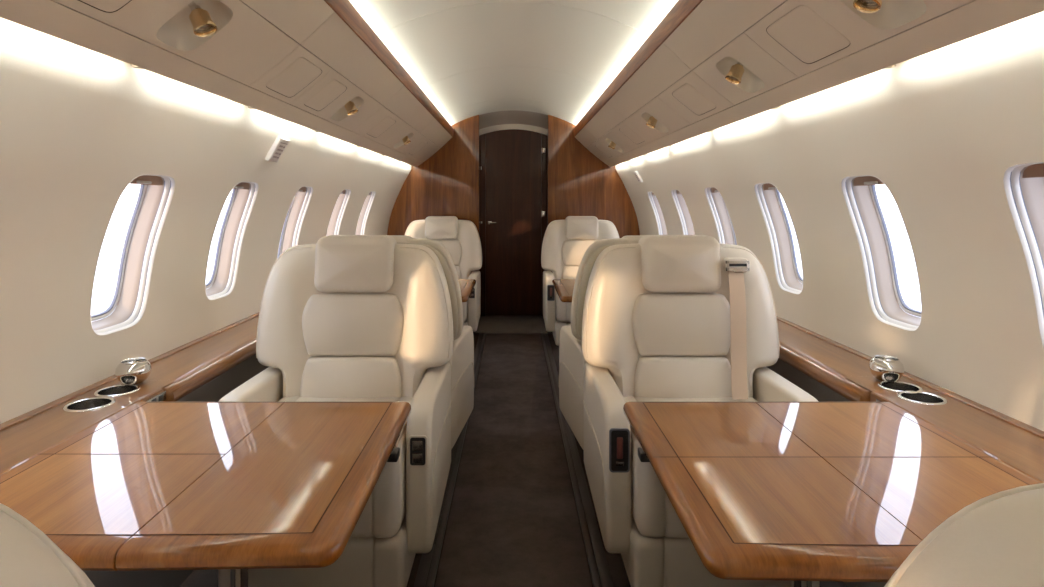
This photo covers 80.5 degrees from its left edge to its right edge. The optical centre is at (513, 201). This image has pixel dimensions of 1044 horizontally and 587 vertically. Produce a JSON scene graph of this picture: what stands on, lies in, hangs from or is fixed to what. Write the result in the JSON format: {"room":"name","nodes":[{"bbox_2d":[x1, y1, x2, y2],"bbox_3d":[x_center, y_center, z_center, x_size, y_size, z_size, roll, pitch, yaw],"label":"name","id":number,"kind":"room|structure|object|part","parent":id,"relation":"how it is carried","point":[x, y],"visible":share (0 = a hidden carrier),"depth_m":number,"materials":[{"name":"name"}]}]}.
{"room":"aircraft cabin","nodes":[
{"label":"aircraft cabin","id":0,"kind":"room"},
{"bbox_2d":[0,17,411,423],"bbox_3d":[-1.019,0.264,2.210,0.438,1.752,7.620,0,0,0],"label":"wall","id":1,"kind":"structure","parent":0,"point":[78,124],"depth_m":1.75,"materials":[{"name":"beige plastic"}]},
{"bbox_2d":[91,175,174,334],"bbox_3d":[-1.222,0.151,1.935,0.216,0.506,0.286,0,0,0],"label":"window","id":2,"kind":"structure","parent":1,"relation":"in","point":[128,304],"depth_m":2.06,"materials":[{"name":"beige plastic"}]},
{"bbox_3d":[-1.264,0.137,1.935,0.126,0.477,0.260,0,0,0],"label":"frame","id":3,"kind":"part","parent":2,"relation":"part of","materials":[{"name":"beige plastic"}]},
{"bbox_3d":[-1.158,-0.062,1.935,0.012,0.009,0.064,0,0,0],"label":"shade pull","id":4,"kind":"part","parent":2,"relation":"part of","materials":[{"name":"beige plastic"}]},
{"bbox_2d":[129,175,161,184],"bbox_3d":[-1.166,-0.079,1.935,0.034,0.047,0.257,0,0,0],"label":"shade","id":5,"kind":"object","parent":2,"relation":"attached to","point":[144,179],"depth_m":1.95,"materials":[{"name":"brown plastic"}]},
{"bbox_2d":[0,312,267,586],"bbox_3d":[-1.117,0.837,2.201,0.255,0.606,7.592,0,0,0],"label":"ledge","id":6,"kind":"object","parent":1,"relation":"attached to","point":[207,368],"visible":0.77,"depth_m":1.79,"materials":[{"name":"brown wood"}]},
{"bbox_3d":[-1.227,0.547,2.201,0.036,0.026,7.592,0,0,0],"label":"wall rail","id":7,"kind":"part","parent":6,"relation":"part of","materials":[{"name":"brown wood"}]},
{"bbox_2d":[115,358,151,384],"bbox_3d":[-1.133,0.505,1.840,0.094,0.066,0.094,0,0,0],"label":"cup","id":8,"kind":"object","parent":6,"relation":"on","point":[131,371],"visible":1,"depth_m":1.81,"materials":[{"name":"silver metal"}]},
{"bbox_3d":[-1.014,0.563,1.735,0.003,0.026,0.130,0,0,0],"label":"control plate","id":9,"kind":"part","parent":6,"relation":"part of","materials":[{"name":"silver metal"}]},
{"bbox_3d":[-1.022,0.861,2.201,0.065,0.558,7.592,0,0,0],"label":"panel","id":10,"kind":"part","parent":6,"relation":"part of","materials":[{"name":"brown wood"}]},
{"bbox_2d":[0,0,453,166],"bbox_3d":[-0.782,-0.527,2.199,0.405,0.378,7.598,0,0,0],"label":"overhead panel","id":11,"kind":"object","parent":1,"relation":"attached to","point":[299,62],"visible":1,"depth_m":2.04,"materials":[{"name":"beige plastic"}]},
{"bbox_3d":[-0.797,-0.456,1.525,0.174,0.144,1.047,0,0,0],"label":"service panel","id":12,"kind":"part","parent":11,"relation":"part of","materials":[{"name":"beige plastic"}]},
{"bbox_2d":[156,0,232,50],"bbox_3d":[-0.803,-0.460,1.555,0.141,0.132,0.186,0,0,0],"label":"light","id":13,"kind":"object","parent":11,"relation":"attached to","point":[199,21],"visible":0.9,"depth_m":1.59,"materials":[{"name":"beige plastic"}]},
{"bbox_2d":[131,64,400,161],"bbox_3d":[-0.958,-0.359,2.198,0.055,0.025,7.596,0,0,0],"label":"strip light","id":14,"kind":"object","parent":11,"relation":"attached to","point":[160,69],"depth_m":2.17,"materials":[{"name":"beige plastic"}]},
{"bbox_3d":[-0.654,-0.581,1.400,0.119,0.114,1.297,0,0,0],"label":"bin door","id":15,"kind":"part","parent":11,"relation":"part of","materials":[{"name":"beige plastic"}]},
{"bbox_3d":[-0.797,-0.456,2.235,0.174,0.144,0.367,0,0,0],"label":"service panel","id":16,"kind":"part","parent":11,"relation":"part of","materials":[{"name":"beige plastic"}]},
{"bbox_3d":[-0.797,-0.456,2.885,0.174,0.144,0.927,0,0,0],"label":"service panel","id":17,"kind":"part","parent":11,"relation":"part of","materials":[{"name":"beige plastic"}]},
{"bbox_2d":[331,96,363,121],"bbox_3d":[-0.803,-0.460,2.975,0.141,0.132,0.186,0,0,0],"label":"light","id":18,"kind":"object","parent":11,"relation":"attached to","point":[350,108],"visible":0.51,"depth_m":3.04,"materials":[{"name":"beige plastic"}]},
{"bbox_3d":[-0.654,-0.581,2.700,0.119,0.114,1.297,0,0,0],"label":"bin door","id":19,"kind":"part","parent":11,"relation":"part of","materials":[{"name":"beige plastic"}]},
{"bbox_3d":[-0.797,-0.456,3.725,0.174,0.144,0.747,0,0,0],"label":"service panel","id":20,"kind":"part","parent":11,"relation":"part of","materials":[{"name":"beige plastic"}]},
{"bbox_3d":[-0.591,-0.671,2.199,0.021,0.079,7.598,0,0,0],"label":"wood trim","id":21,"kind":"part","parent":11,"relation":"part of","materials":[{"name":"brown wood"}]},
{"bbox_3d":[-0.797,-0.456,4.500,0.174,0.144,0.797,0,0,0],"label":"service panel","id":22,"kind":"part","parent":11,"relation":"part of","materials":[{"name":"beige plastic"}]},
{"bbox_2d":[394,133,413,147],"bbox_3d":[-0.803,-0.460,4.500,0.141,0.132,0.186,0,0,0],"label":"light","id":23,"kind":"object","parent":11,"relation":"attached to","point":[405,140],"visible":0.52,"depth_m":4.57,"materials":[{"name":"beige plastic"}]},
{"bbox_3d":[-0.654,-0.581,4.000,0.119,0.114,1.297,0,0,0],"label":"bin door","id":24,"kind":"part","parent":11,"relation":"part of","materials":[{"name":"beige plastic"}]},
{"bbox_3d":[-0.797,-0.456,5.449,0.174,0.144,1.095,0,0,0],"label":"service panel","id":25,"kind":"part","parent":11,"relation":"part of","materials":[{"name":"beige plastic"}]},
{"bbox_3d":[-0.654,-0.581,5.324,0.119,0.114,1.345,0,0,0],"label":"bin door","id":26,"kind":"part","parent":11,"relation":"part of","materials":[{"name":"beige plastic"}]},
{"bbox_2d":[206,182,258,299],"bbox_3d":[-1.222,0.151,2.605,0.216,0.506,0.286,0,0,0],"label":"window","id":27,"kind":"structure","parent":1,"relation":"in","point":[221,283],"depth_m":2.73,"materials":[{"name":"beige plastic"}]},
{"bbox_3d":[-1.264,0.137,2.605,0.126,0.477,0.260,0,0,0],"label":"frame","id":28,"kind":"part","parent":27,"relation":"part of","materials":[{"name":"beige plastic"}]},
{"bbox_2d":[233,182,248,189],"bbox_3d":[-1.166,-0.079,2.605,0.034,0.047,0.257,0,0,0],"label":"shade","id":29,"kind":"object","parent":27,"relation":"attached to","point":[243,185],"depth_m":2.64,"materials":[{"name":"brown plastic"}]},
{"bbox_2d":[265,136,289,161],"bbox_3d":[-1.035,-0.232,2.700,0.077,0.109,0.105,0,0,0],"label":"air vent","id":30,"kind":"object","parent":1,"relation":"attached to","point":[280,144],"visible":1,"depth_m":2.67,"materials":[{"name":"white plastic"}]},
{"bbox_2d":[277,186,312,258],"bbox_3d":[-1.222,0.151,3.345,0.216,0.506,0.286,0,0,0],"label":"window","id":31,"kind":"structure","parent":1,"relation":"in","point":[296,213],"depth_m":3.48,"materials":[{"name":"beige plastic"}]},
{"bbox_3d":[-1.264,0.137,3.345,0.126,0.477,0.260,0,0,0],"label":"frame","id":32,"kind":"part","parent":31,"relation":"part of","materials":[{"name":"beige plastic"}]},
{"bbox_2d":[326,189,350,235],"bbox_3d":[-1.222,0.151,4.150,0.216,0.506,0.286,0,0,0],"label":"window","id":33,"kind":"structure","parent":1,"relation":"in","point":[340,206],"depth_m":4.28,"materials":[{"name":"beige plastic"}]},
{"bbox_2d":[355,191,375,234],"bbox_3d":[-1.222,0.151,4.910,0.216,0.506,0.286,0,0,0],"label":"window","id":34,"kind":"structure","parent":1,"relation":"in","point":[361,224],"depth_m":5.04,"materials":[{"name":"beige plastic"}]},
{"bbox_2d":[349,0,677,125],"bbox_3d":[0.000,-0.755,2.215,1.605,0.288,7.630,0,0,0],"label":"ceiling","id":35,"kind":"structure","parent":0,"point":[470,58],"depth_m":3.32,"materials":[{"name":"beige plastic"}]},
{"bbox_2d":[387,115,639,271],"bbox_3d":[0.000,0.154,6.018,2.484,2.012,0.035,0,0,0],"label":"wall","id":36,"kind":"structure","parent":0,"point":[446,183],"depth_m":6.00,"materials":[{"name":"brown wood"}]},
{"bbox_2d":[480,129,545,314],"bbox_3d":[0.000,0.197,6.258,0.690,1.903,0.093,0,0,0],"label":"door","id":37,"kind":"structure","parent":36,"relation":"in","point":[513,156],"depth_m":6.26,"materials":[{"name":"brown wood"}]},
{"bbox_2d":[479,133,547,315],"bbox_3d":[0.000,0.150,6.202,0.770,2.020,0.335,0,0,0],"label":"trim","id":38,"kind":"structure","parent":36,"relation":"attached to","point":[482,138],"depth_m":6.23,"materials":[{"name":"brown wood"}]},
{"bbox_2d":[478,115,548,270],"bbox_3d":[0.000,0.157,6.018,0.686,2.007,0.044,0,0,0],"label":"trim","id":39,"kind":"structure","parent":36,"relation":"attached to","point":[478,115],"depth_m":6.00,"materials":[{"name":"brown wood"}]},
{"bbox_2d":[180,315,846,586],"bbox_3d":[0.000,1.175,2.375,2.700,0.030,8.030,0,0,0],"label":"floor","id":40,"kind":"structure","parent":0,"point":[197,578],"depth_m":1.98,"materials":[{"name":"brown carpet"}]},
{"bbox_2d":[0,503,94,586],"bbox_3d":[-0.560,0.641,0.556,0.701,1.037,0.696,0,0,0],"label":"seat","id":41,"kind":"object","parent":40,"relation":"on","point":[28,557],"visible":1,"depth_m":0.36,"materials":[{"name":"beige leather"}]},
{"bbox_2d":[0,402,410,586],"bbox_3d":[-0.635,0.845,1.291,0.730,0.631,0.712,0,0,0],"label":"folding table","id":42,"kind":"object","parent":40,"relation":"on","point":[239,487],"visible":0.98,"depth_m":1.17,"materials":[{"name":"brown wood"}]},
{"bbox_3d":[-0.575,0.874,1.296,0.052,0.572,0.052,0,0,0],"label":"leg","id":43,"kind":"part","parent":42,"relation":"part of","materials":[{"name":"silver metal"}]},
{"bbox_2d":[218,235,453,586],"bbox_3d":[-0.570,0.641,2.041,0.701,1.037,0.696,0,0,0],"label":"seat","id":44,"kind":"object","parent":40,"relation":"on","point":[343,318],"visible":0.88,"depth_m":2.16,"materials":[{"name":"beige leather"}]},
{"bbox_3d":[-0.864,0.814,2.086,0.075,0.436,0.606,0,0,0],"label":"armrest","id":45,"kind":"part","parent":44,"relation":"part of","materials":[{"name":"beige leather"}]},
{"bbox_2d":[300,356,401,397],"bbox_3d":[-0.570,0.643,2.175,0.356,0.194,0.091,0,0,0],"label":"lumbar cushion","id":46,"kind":"object","parent":44,"relation":"on","point":[320,376],"depth_m":2.15,"materials":[{"name":"beige leather"}]},
{"bbox_2d":[302,293,402,355],"bbox_3d":[-0.570,0.435,2.197,0.363,0.217,0.091,0,0,0],"label":"cushion","id":47,"kind":"object","parent":44,"relation":"on","point":[333,324],"depth_m":2.17,"materials":[{"name":"beige leather"}]},
{"bbox_3d":[-0.570,0.446,2.223,0.701,0.589,0.164,0,0,0],"label":"backrest","id":48,"kind":"part","parent":44,"relation":"part of","materials":[{"name":"beige leather"}]},
{"bbox_3d":[-0.277,0.720,1.784,0.054,0.090,0.006,0,0,0],"label":"switch panel","id":49,"kind":"part","parent":44,"relation":"part of","materials":[{"name":"black plastic"}]},
{"bbox_3d":[-0.277,0.814,2.086,0.075,0.436,0.606,0,0,0],"label":"armrest","id":50,"kind":"part","parent":44,"relation":"part of","materials":[{"name":"beige leather"}]},
{"bbox_2d":[390,235,473,448],"bbox_3d":[-0.548,0.652,2.854,0.701,1.015,0.696,0,0,5],"label":"seat","id":51,"kind":"object","parent":40,"relation":"on","point":[461,362],"visible":0.18,"depth_m":2.60,"materials":[{"name":"beige leather"}]},
{"bbox_3d":[-0.564,0.446,2.672,0.701,0.589,0.164,0,0,5],"label":"backrest","id":52,"kind":"part","parent":51,"relation":"part of","materials":[{"name":"beige leather"}]},
{"bbox_3d":[-0.260,0.814,2.783,0.075,0.436,0.606,0,0,5],"label":"armrest","id":53,"kind":"part","parent":51,"relation":"part of","materials":[{"name":"beige leather"}]},
{"bbox_2d":[405,216,481,331],"bbox_3d":[-0.622,0.641,5.136,0.701,1.037,0.696,0,0,0],"label":"seat","id":54,"kind":"object","parent":40,"relation":"on","point":[461,238],"visible":0.36,"depth_m":5.27,"materials":[{"name":"beige leather"}]},
{"bbox_3d":[-0.622,0.446,5.318,0.701,0.589,0.164,0,0,0],"label":"backrest","id":55,"kind":"part","parent":54,"relation":"part of","materials":[{"name":"beige leather"}]},
{"bbox_2d":[436,240,461,265],"bbox_3d":[-0.622,0.435,5.292,0.363,0.217,0.091,0,0,0],"label":"cushion","id":56,"kind":"object","parent":54,"relation":"on","point":[454,247],"depth_m":5.27,"materials":[{"name":"beige leather"}]},
{"bbox_2d":[455,266,460,278],"bbox_3d":[-0.622,0.643,5.270,0.356,0.194,0.091,0,0,0],"label":"lumbar cushion","id":57,"kind":"object","parent":54,"relation":"on","point":[458,268],"depth_m":5.25,"materials":[{"name":"beige leather"}]},
{"bbox_2d":[462,302,466,321],"bbox_3d":[-0.622,0.810,5.048,0.505,0.265,0.485,0,0,0],"label":"seat cushion","id":58,"kind":"object","parent":54,"relation":"on","point":[464,304],"depth_m":4.82,"materials":[{"name":"beige leather"}]},
{"bbox_3d":[-0.329,0.814,5.181,0.075,0.436,0.606,0,0,0],"label":"armrest","id":59,"kind":"part","parent":54,"relation":"part of","materials":[{"name":"beige leather"}]},
{"bbox_2d":[414,333,485,586],"bbox_3d":[-0.270,1.153,1.915,0.060,0.014,7.010,0,0,0],"label":"trim","id":60,"kind":"structure","parent":40,"relation":"on","point":[421,577],"depth_m":2.28,"materials":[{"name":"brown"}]},
{"bbox_2d":[458,279,475,301],"bbox_3d":[-0.628,0.845,3.850,0.743,0.631,0.800,0,0,0],"label":"folding table","id":61,"kind":"object","parent":40,"relation":"on","point":[466,285],"visible":0.14,"depth_m":3.83,"materials":[{"name":"brown wood"}]},
{"bbox_2d":[435,333,591,586],"bbox_3d":[0.000,1.157,1.915,0.472,0.006,7.010,0,0,0],"label":"carpet","id":62,"kind":"object","parent":40,"relation":"on","point":[513,521],"visible":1,"depth_m":2.48,"materials":[{"name":"carpet"}]},
{"bbox_2d":[475,316,551,333],"bbox_3d":[0.000,1.155,5.822,0.670,0.010,0.795,0,0,0],"label":"mat","id":63,"kind":"object","parent":40,"relation":"on","point":[487,324],"visible":0.8,"depth_m":5.79,"materials":[{"name":"carpet"}]},
{"bbox_2d":[552,279,575,301],"bbox_3d":[0.632,0.845,3.850,0.735,0.631,0.800,0,0,0],"label":"folding table","id":64,"kind":"object","parent":40,"relation":"on","point":[564,288],"visible":0.15,"depth_m":3.81,"materials":[{"name":"brown wood"}]},
{"bbox_2d":[541,333,612,586],"bbox_3d":[0.270,1.153,1.915,0.060,0.014,7.010,0,0,0],"label":"trim","id":65,"kind":"structure","parent":40,"relation":"on","point":[605,577],"depth_m":2.41,"materials":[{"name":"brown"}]},
{"bbox_2d":[541,216,618,345],"bbox_3d":[0.590,0.641,5.136,0.701,1.037,0.696,0,0,0],"label":"seat","id":66,"kind":"object","parent":40,"relation":"on","point":[565,243],"visible":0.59,"depth_m":5.26,"materials":[{"name":"beige leather"}]},
{"bbox_3d":[0.296,0.814,5.181,0.075,0.436,0.606,0,0,0],"label":"armrest","id":67,"kind":"part","parent":66,"relation":"part of","materials":[{"name":"beige leather"}]},
{"bbox_3d":[0.296,0.718,4.879,0.059,0.126,0.006,0,0,0],"label":"switch panel","id":68,"kind":"part","parent":66,"relation":"part of","materials":[{"name":"grey plastic"}]},
{"bbox_2d":[556,292,571,321],"bbox_3d":[0.590,0.810,5.048,0.505,0.265,0.485,0,0,0],"label":"seat cushion","id":69,"kind":"object","parent":66,"relation":"on","point":[563,309],"depth_m":4.81,"materials":[{"name":"beige leather"}]},
{"bbox_2d":[562,266,578,278],"bbox_3d":[0.590,0.643,5.270,0.356,0.194,0.091,0,0,0],"label":"lumbar cushion","id":70,"kind":"object","parent":66,"relation":"on","point":[568,272],"depth_m":5.24,"materials":[{"name":"beige leather"}]},
{"bbox_2d":[561,240,597,265],"bbox_3d":[0.590,0.435,5.292,0.363,0.217,0.091,0,0,0],"label":"cushion","id":71,"kind":"object","parent":66,"relation":"on","point":[572,251],"depth_m":5.26,"materials":[{"name":"beige leather"}]},
{"bbox_3d":[0.590,0.446,5.318,0.701,0.589,0.164,0,0,0],"label":"backrest","id":72,"kind":"part","parent":66,"relation":"part of","materials":[{"name":"beige leather"}]},
{"bbox_2d":[559,235,644,449],"bbox_3d":[0.578,0.652,2.854,0.701,1.015,0.696,0,0,-5],"label":"seat","id":73,"kind":"object","parent":40,"relation":"on","point":[572,361],"visible":0.13,"depth_m":2.60,"materials":[{"name":"beige leather"}]},
{"bbox_3d":[0.290,0.814,2.783,0.075,0.436,0.606,0,0,-5],"label":"armrest","id":74,"kind":"part","parent":73,"relation":"part of","materials":[{"name":"beige leather"}]},
{"bbox_3d":[0.594,0.446,2.672,0.701,0.589,0.164,0,0,-5],"label":"backrest","id":75,"kind":"part","parent":73,"relation":"part of","materials":[{"name":"beige leather"}]},
{"bbox_2d":[582,235,818,586],"bbox_3d":[0.600,0.641,2.041,0.701,1.037,0.696,0,0,0],"label":"seat","id":76,"kind":"object","parent":40,"relation":"on","point":[666,318],"visible":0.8,"depth_m":2.16,"materials":[{"name":"beige leather"}]},
{"bbox_3d":[0.306,0.814,2.086,0.075,0.436,0.606,0,0,0],"label":"armrest","id":77,"kind":"part","parent":76,"relation":"part of","materials":[{"name":"beige leather"}]},
{"bbox_3d":[0.306,0.718,1.784,0.059,0.126,0.006,0,0,0],"label":"switch panel","id":78,"kind":"part","parent":76,"relation":"part of","materials":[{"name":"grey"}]},
{"bbox_3d":[0.600,0.446,2.223,0.701,0.589,0.164,0,0,0],"label":"backrest","id":79,"kind":"part","parent":76,"relation":"part of","materials":[{"name":"beige leather"}]},
{"bbox_2d":[632,293,730,355],"bbox_3d":[0.600,0.435,2.197,0.363,0.217,0.091,0,0,0],"label":"cushion","id":80,"kind":"object","parent":76,"relation":"on","point":[663,324],"depth_m":2.17,"materials":[{"name":"beige leather"}]},
{"bbox_2d":[634,356,731,397],"bbox_3d":[0.600,0.643,2.175,0.356,0.194,0.091,0,0,0],"label":"lumbar cushion","id":81,"kind":"object","parent":76,"relation":"on","point":[654,376],"depth_m":2.14,"materials":[{"name":"beige leather"}]},
{"bbox_3d":[0.893,0.814,2.086,0.075,0.436,0.606,0,0,0],"label":"armrest","id":82,"kind":"part","parent":76,"relation":"part of","materials":[{"name":"beige leather"}]},
{"bbox_2d":[623,402,1039,586],"bbox_3d":[0.645,0.845,1.276,0.710,0.631,0.742,0,0,0],"label":"folding table","id":83,"kind":"object","parent":40,"relation":"on","point":[802,493],"visible":0.84,"depth_m":1.18,"materials":[{"name":"brown wood"}]},
{"bbox_3d":[0.600,0.874,1.281,0.052,0.572,0.052,0,0,0],"label":"leg","id":84,"kind":"part","parent":83,"relation":"part of","materials":[{"name":"silver metal"}]},
{"bbox_2d":[884,483,1043,586],"bbox_3d":[0.528,0.641,0.556,0.701,1.037,0.696,0,0,0],"label":"seat","id":85,"kind":"object","parent":40,"relation":"on","point":[996,540],"visible":1,"depth_m":0.34,"materials":[{"name":"beige leather"}]},
{"bbox_2d":[479,110,547,128],"bbox_3d":[0.000,-0.814,6.125,0.690,0.167,0.190,0,0,0],"label":"door frame","id":86,"kind":"structure","parent":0,"point":[511,116],"depth_m":6.16,"materials":[{"name":"beige"}]},
{"bbox_2d":[479,124,547,134],"bbox_3d":[0.000,-0.730,6.239,0.690,0.120,0.042,0,0,0],"label":"trim","id":87,"kind":"structure","parent":86,"relation":"attached to","point":[503,126],"depth_m":6.22,"materials":[{"name":"beige plastic"}]},
{"bbox_2d":[615,11,1043,430],"bbox_3d":[1.019,0.264,2.210,0.438,1.752,7.620,0,0,0],"label":"wall","id":88,"kind":"structure","parent":0,"point":[942,128],"depth_m":1.74,"materials":[{"name":"beige plastic"}]},
{"bbox_2d":[634,171,642,182],"bbox_3d":[1.046,-0.212,5.160,0.068,0.097,0.085,0,0,0],"label":"wall sign","id":89,"kind":"object","parent":88,"relation":"attached to","point":[636,173],"visible":1,"depth_m":5.12,"materials":[{"name":"white plastic"}]},
{"bbox_2d":[648,192,666,234],"bbox_3d":[1.222,0.151,5.050,0.216,0.506,0.286,0,0,0],"label":"window","id":90,"kind":"structure","parent":88,"relation":"in","point":[661,225],"depth_m":5.18,"materials":[{"name":"beige plastic"}]},
{"bbox_2d":[671,190,694,234],"bbox_3d":[1.222,0.151,4.280,0.216,0.506,0.286,0,0,0],"label":"window","id":91,"kind":"structure","parent":88,"relation":"in","point":[686,222],"depth_m":4.41,"materials":[{"name":"beige plastic"}]},
{"bbox_2d":[705,187,736,244],"bbox_3d":[1.222,0.151,3.510,0.216,0.506,0.286,0,0,0],"label":"window","id":92,"kind":"structure","parent":88,"relation":"in","point":[724,226],"depth_m":3.64,"materials":[{"name":"beige plastic"}]},
{"bbox_3d":[1.264,0.137,3.510,0.126,0.477,0.260,0,0,0],"label":"frame","id":93,"kind":"part","parent":92,"relation":"part of","materials":[{"name":"beige plastic"}]},
{"bbox_2d":[754,183,802,293],"bbox_3d":[1.222,0.151,2.762,0.216,0.506,0.286,0,0,0],"label":"window","id":94,"kind":"structure","parent":88,"relation":"in","point":[789,279],"depth_m":2.89,"materials":[{"name":"beige plastic"}]},
{"bbox_2d":[763,183,776,189],"bbox_3d":[1.166,-0.079,2.762,0.034,0.047,0.257,0,0,0],"label":"shade","id":95,"kind":"object","parent":94,"relation":"attached to","point":[767,186],"depth_m":2.80,"materials":[{"name":"brown"}]},
{"bbox_3d":[1.264,0.137,2.762,0.126,0.477,0.260,0,0,0],"label":"frame","id":96,"kind":"part","parent":94,"relation":"part of","materials":[{"name":"beige plastic"}]},
{"bbox_2d":[573,0,1043,166],"bbox_3d":[0.782,-0.527,2.199,0.405,0.378,7.598,0,0,0],"label":"overhead panel","id":97,"kind":"object","parent":88,"relation":"attached to","point":[799,49],"visible":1,"depth_m":2.00,"materials":[{"name":"beige plastic"}]},
{"bbox_3d":[0.654,-0.581,5.599,0.119,0.114,0.795,0,0,0],"label":"bin door","id":98,"kind":"part","parent":97,"relation":"part of","materials":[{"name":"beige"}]},
{"bbox_3d":[0.797,-0.456,5.624,0.174,0.144,0.745,0,0,0],"label":"service panel","id":99,"kind":"part","parent":97,"relation":"part of","materials":[{"name":"beige plastic"}]},
{"bbox_3d":[0.654,-0.581,4.550,0.119,0.114,1.297,0,0,0],"label":"bin door","id":100,"kind":"part","parent":97,"relation":"part of","materials":[{"name":"beige plastic"}]},
{"bbox_2d":[605,138,623,152],"bbox_3d":[0.803,-0.460,4.880,0.141,0.132,0.186,0,0,0],"label":"light","id":101,"kind":"object","parent":97,"relation":"attached to","point":[612,145],"visible":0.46,"depth_m":4.93,"materials":[{"name":"beige plastic"}]},
{"bbox_3d":[0.797,-0.456,4.875,0.174,0.144,0.747,0,0,0],"label":"service panel","id":102,"kind":"part","parent":97,"relation":"part of","materials":[{"name":"beige plastic"}]},
{"bbox_3d":[0.797,-0.456,4.200,0.174,0.144,0.597,0,0,0],"label":"service panel","id":103,"kind":"part","parent":97,"relation":"part of","materials":[{"name":"beige plastic"}]},
{"bbox_3d":[0.591,-0.671,2.199,0.021,0.079,7.598,0,0,0],"label":"wood trim","id":104,"kind":"part","parent":97,"relation":"part of","materials":[{"name":"brown wood"}]},
{"bbox_3d":[0.654,-0.581,3.175,0.119,0.114,1.447,0,0,0],"label":"bin door","id":105,"kind":"part","parent":97,"relation":"part of","materials":[{"name":"beige plastic"}]},
{"bbox_2d":[641,112,668,132],"bbox_3d":[0.803,-0.460,3.490,0.141,0.132,0.186,0,0,0],"label":"light","id":106,"kind":"object","parent":97,"relation":"attached to","point":[651,122],"visible":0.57,"depth_m":3.56,"materials":[{"name":"beige plastic"}]},
{"bbox_3d":[0.797,-0.456,3.475,0.174,0.144,0.847,0,0,0],"label":"service panel","id":107,"kind":"part","parent":97,"relation":"part of","materials":[{"name":"beige plastic"}]},
{"bbox_3d":[0.797,-0.456,2.750,0.174,0.144,0.597,0,0,0],"label":"service panel","id":108,"kind":"part","parent":97,"relation":"part of","materials":[{"name":"beige plastic"}]},
{"bbox_3d":[0.654,-0.581,1.675,0.119,0.114,1.547,0,0,0],"label":"bin door","id":109,"kind":"part","parent":97,"relation":"part of","materials":[{"name":"beige plastic"}]},
{"bbox_2d":[716,57,764,92],"bbox_3d":[0.803,-0.460,2.180,0.141,0.132,0.186,0,0,0],"label":"light","id":110,"kind":"object","parent":97,"relation":"attached to","point":[736,73],"visible":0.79,"depth_m":2.23,"materials":[{"name":"beige plastic"}]},
{"bbox_3d":[0.797,-0.456,2.175,0.174,0.144,0.547,0,0,0],"label":"service panel","id":111,"kind":"part","parent":97,"relation":"part of","materials":[{"name":"beige plastic"}]},
{"bbox_2d":[626,64,895,161],"bbox_3d":[0.958,-0.359,2.198,0.055,0.025,7.596,0,0,0],"label":"strip light","id":112,"kind":"object","parent":97,"relation":"attached to","point":[866,69],"depth_m":2.17,"materials":[{"name":"beige plastic"}]},
{"bbox_3d":[0.797,-0.456,1.375,0.174,0.144,1.047,0,0,0],"label":"service panel","id":113,"kind":"part","parent":97,"relation":"part of","materials":[{"name":"beige plastic"}]},
{"bbox_2d":[840,0,926,29],"bbox_3d":[0.803,-0.460,1.355,0.141,0.132,0.186,0,0,0],"label":"light","id":114,"kind":"object","parent":97,"relation":"attached to","point":[882,14],"visible":0.99,"depth_m":1.39,"materials":[{"name":"beige plastic"}]},
{"bbox_2d":[841,176,920,330],"bbox_3d":[1.222,0.151,2.000,0.216,0.506,0.286,0,0,0],"label":"window","id":115,"kind":"structure","parent":88,"relation":"in","point":[887,303],"depth_m":2.13,"materials":[{"name":"beige plastic"}]},
{"bbox_2d":[854,176,884,185],"bbox_3d":[1.166,-0.079,2.000,0.034,0.047,0.257,0,0,0],"label":"shade","id":116,"kind":"object","parent":115,"relation":"attached to","point":[863,180],"depth_m":2.02,"materials":[{"name":"brown"}]},
{"bbox_3d":[1.158,-0.062,2.000,0.012,0.009,0.064,0,0,0],"label":"shade pull","id":117,"kind":"part","parent":115,"relation":"part of","materials":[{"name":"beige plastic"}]},
{"bbox_3d":[1.264,0.137,2.000,0.126,0.477,0.260,0,0,0],"label":"frame","id":118,"kind":"part","parent":115,"relation":"part of","materials":[{"name":"beige plastic"}]},
{"bbox_2d":[767,316,1043,586],"bbox_3d":[1.117,0.837,2.201,0.255,0.606,7.592,0,0,0],"label":"ledge","id":119,"kind":"object","parent":88,"relation":"attached to","point":[829,370],"visible":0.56,"depth_m":1.75,"materials":[{"name":"brown wood"}]},
{"bbox_3d":[1.022,0.861,2.201,0.065,0.558,7.592,0,0,0],"label":"panel","id":120,"kind":"part","parent":119,"relation":"part of","materials":[{"name":"brown wood"}]},
{"bbox_2d":[869,355,904,381],"bbox_3d":[1.130,0.505,1.870,0.094,0.066,0.094,0,0,0],"label":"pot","id":121,"kind":"object","parent":119,"relation":"on","point":[882,367],"visible":1,"depth_m":1.84,"materials":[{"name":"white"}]},
{"bbox_3d":[1.227,0.547,2.201,0.036,0.026,7.592,0,0,0],"label":"wall rail","id":122,"kind":"part","parent":119,"relation":"part of","materials":[{"name":"brown wood"}]},
{"bbox_2d":[1003,162,1043,347],"bbox_3d":[1.222,0.151,1.298,0.216,0.506,0.286,0,0,0],"label":"window","id":123,"kind":"structure","parent":88,"relation":"in","point":[1023,183],"depth_m":1.43,"materials":[{"name":"beige plastic"}]},
{"bbox_2d":[1018,163,1043,177],"bbox_3d":[1.166,-0.079,1.298,0.034,0.047,0.257,0,0,0],"label":"shade","id":124,"kind":"object","parent":123,"relation":"attached to","point":[1033,170],"depth_m":1.38,"materials":[{"name":"brown"}]},
{"label":"outside","id":125,"kind":"structure","parent":0,"visible":0},
{"bbox_2d":[91,208,920,321],"bbox_3d":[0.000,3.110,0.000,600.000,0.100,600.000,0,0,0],"label":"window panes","id":126,"kind":"object","parent":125,"point":[106,276],"depth_m":34.64,"materials":[{"name":"glass"}]}
]}

